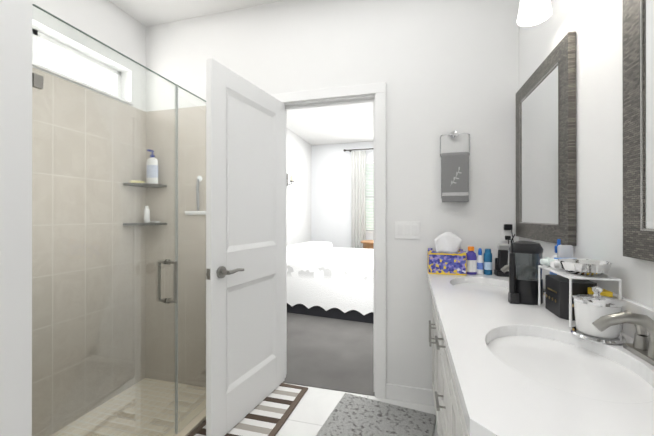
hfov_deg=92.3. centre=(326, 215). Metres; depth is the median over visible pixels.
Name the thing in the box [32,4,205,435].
glass
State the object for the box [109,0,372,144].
ceiling
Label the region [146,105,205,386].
shower wall tile
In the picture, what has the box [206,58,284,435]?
door
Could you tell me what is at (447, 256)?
tissue box
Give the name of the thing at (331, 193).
wall
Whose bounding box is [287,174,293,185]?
sconce
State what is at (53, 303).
shower wall tile
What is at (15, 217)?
wall
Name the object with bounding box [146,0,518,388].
wall
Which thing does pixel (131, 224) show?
corner shelf
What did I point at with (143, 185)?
corner shelf
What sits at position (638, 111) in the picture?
mirror
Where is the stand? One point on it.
(501, 260)
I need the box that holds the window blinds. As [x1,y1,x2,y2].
[366,162,373,229]
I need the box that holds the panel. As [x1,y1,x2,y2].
[351,150,365,247]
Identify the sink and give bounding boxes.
[443,276,542,303]
[467,324,653,419]
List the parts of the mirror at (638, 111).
frame, panel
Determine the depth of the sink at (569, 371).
0.75 m
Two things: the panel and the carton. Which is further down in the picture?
the carton
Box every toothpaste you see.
[540,257,576,265]
[550,259,561,268]
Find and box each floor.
[276,383,437,435]
[282,312,374,395]
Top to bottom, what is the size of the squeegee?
0.309 m
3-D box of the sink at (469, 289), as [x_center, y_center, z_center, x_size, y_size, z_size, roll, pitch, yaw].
[0.803,0.454,1.597,0.340,0.162,0.443,0,0,15]
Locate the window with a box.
[32,28,133,104]
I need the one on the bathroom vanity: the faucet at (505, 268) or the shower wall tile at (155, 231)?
the faucet at (505, 268)
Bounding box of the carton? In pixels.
[588,287,612,296]
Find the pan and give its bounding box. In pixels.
[50,378,205,435]
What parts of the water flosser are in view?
lid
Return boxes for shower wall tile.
[32,67,145,435]
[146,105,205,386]
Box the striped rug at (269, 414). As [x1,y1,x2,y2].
[188,383,307,435]
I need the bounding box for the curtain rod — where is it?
[343,148,372,151]
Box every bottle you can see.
[144,206,149,222]
[146,149,157,183]
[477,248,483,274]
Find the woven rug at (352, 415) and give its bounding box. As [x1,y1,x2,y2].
[316,393,435,435]
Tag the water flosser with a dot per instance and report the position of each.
(525, 257)
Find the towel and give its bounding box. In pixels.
[441,152,468,201]
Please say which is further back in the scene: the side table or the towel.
the side table
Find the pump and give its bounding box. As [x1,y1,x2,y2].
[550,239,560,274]
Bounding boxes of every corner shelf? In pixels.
[123,183,166,187]
[123,223,166,225]
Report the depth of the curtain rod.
6.62 m
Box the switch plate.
[395,221,419,238]
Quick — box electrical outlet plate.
[501,223,513,240]
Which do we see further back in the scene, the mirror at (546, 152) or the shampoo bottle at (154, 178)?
the shampoo bottle at (154, 178)
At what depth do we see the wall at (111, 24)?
2.44 m
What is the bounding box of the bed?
[287,241,373,323]
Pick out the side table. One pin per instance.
(368, 244)
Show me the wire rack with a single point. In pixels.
(571, 276)
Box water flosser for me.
[508,229,544,304]
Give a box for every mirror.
[516,31,575,245]
[622,0,653,261]
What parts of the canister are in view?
lid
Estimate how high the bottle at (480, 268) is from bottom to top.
0.155 m
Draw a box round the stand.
[494,240,508,276]
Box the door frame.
[271,82,385,398]
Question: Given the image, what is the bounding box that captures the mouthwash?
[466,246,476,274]
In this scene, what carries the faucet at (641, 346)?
on the bathroom vanity
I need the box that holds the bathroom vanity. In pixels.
[427,272,653,435]
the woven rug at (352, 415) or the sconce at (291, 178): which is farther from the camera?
the sconce at (291, 178)
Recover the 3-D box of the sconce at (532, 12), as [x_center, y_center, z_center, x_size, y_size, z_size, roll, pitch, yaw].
[0.851,-0.974,1.100,0.184,0.245,0.740,0,0,15]
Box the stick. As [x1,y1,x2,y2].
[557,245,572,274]
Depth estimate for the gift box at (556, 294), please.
1.07 m
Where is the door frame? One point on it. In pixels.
(375, 93)
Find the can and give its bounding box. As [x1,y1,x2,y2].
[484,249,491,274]
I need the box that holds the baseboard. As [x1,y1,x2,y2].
[386,383,433,405]
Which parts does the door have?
handle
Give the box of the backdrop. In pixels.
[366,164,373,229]
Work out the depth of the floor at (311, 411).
1.98 m
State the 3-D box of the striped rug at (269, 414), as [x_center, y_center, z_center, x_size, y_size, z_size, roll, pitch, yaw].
[-0.475,1.213,1.888,0.496,0.013,0.851,0,0,15]
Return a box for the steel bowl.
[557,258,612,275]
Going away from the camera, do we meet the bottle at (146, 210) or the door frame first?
the door frame
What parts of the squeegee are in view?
blade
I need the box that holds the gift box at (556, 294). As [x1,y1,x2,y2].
[543,274,596,320]
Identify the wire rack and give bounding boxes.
[538,265,621,330]
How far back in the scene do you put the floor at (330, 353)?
2.77 m
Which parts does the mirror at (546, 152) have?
panel, frame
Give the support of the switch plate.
attached to the wall at (439, 67)
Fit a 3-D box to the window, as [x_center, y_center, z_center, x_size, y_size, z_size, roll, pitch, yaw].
[-1.761,-1.012,1.923,0.180,0.275,1.200,0,0,15]
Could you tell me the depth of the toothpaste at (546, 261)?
1.16 m
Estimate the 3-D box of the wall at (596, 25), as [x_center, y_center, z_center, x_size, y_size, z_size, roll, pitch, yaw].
[0.756,-0.133,0.146,0.120,2.900,3.610,0,0,15]
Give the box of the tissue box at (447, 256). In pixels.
[427,232,465,274]
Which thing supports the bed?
on the floor at (330, 353)
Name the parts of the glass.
frame, panel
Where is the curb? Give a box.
[167,401,205,435]
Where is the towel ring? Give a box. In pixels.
[439,131,469,201]
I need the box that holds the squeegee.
[185,176,205,214]
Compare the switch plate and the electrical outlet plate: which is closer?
the electrical outlet plate
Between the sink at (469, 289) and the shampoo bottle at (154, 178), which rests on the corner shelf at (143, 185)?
the shampoo bottle at (154, 178)
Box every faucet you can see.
[501,264,543,290]
[592,310,653,365]
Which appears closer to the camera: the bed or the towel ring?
the towel ring
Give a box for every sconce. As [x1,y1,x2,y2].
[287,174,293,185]
[517,0,551,26]
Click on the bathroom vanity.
(468, 398)
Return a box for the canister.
[570,286,625,344]
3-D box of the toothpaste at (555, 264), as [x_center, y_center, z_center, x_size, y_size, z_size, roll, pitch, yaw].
[0.859,0.169,1.099,0.148,0.034,0.048,0,0,-2]
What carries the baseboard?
attached to the wall at (439, 67)
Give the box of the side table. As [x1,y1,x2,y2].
[361,240,373,248]
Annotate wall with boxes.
[0,0,31,435]
[32,0,310,244]
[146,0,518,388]
[311,141,373,247]
[519,0,653,307]

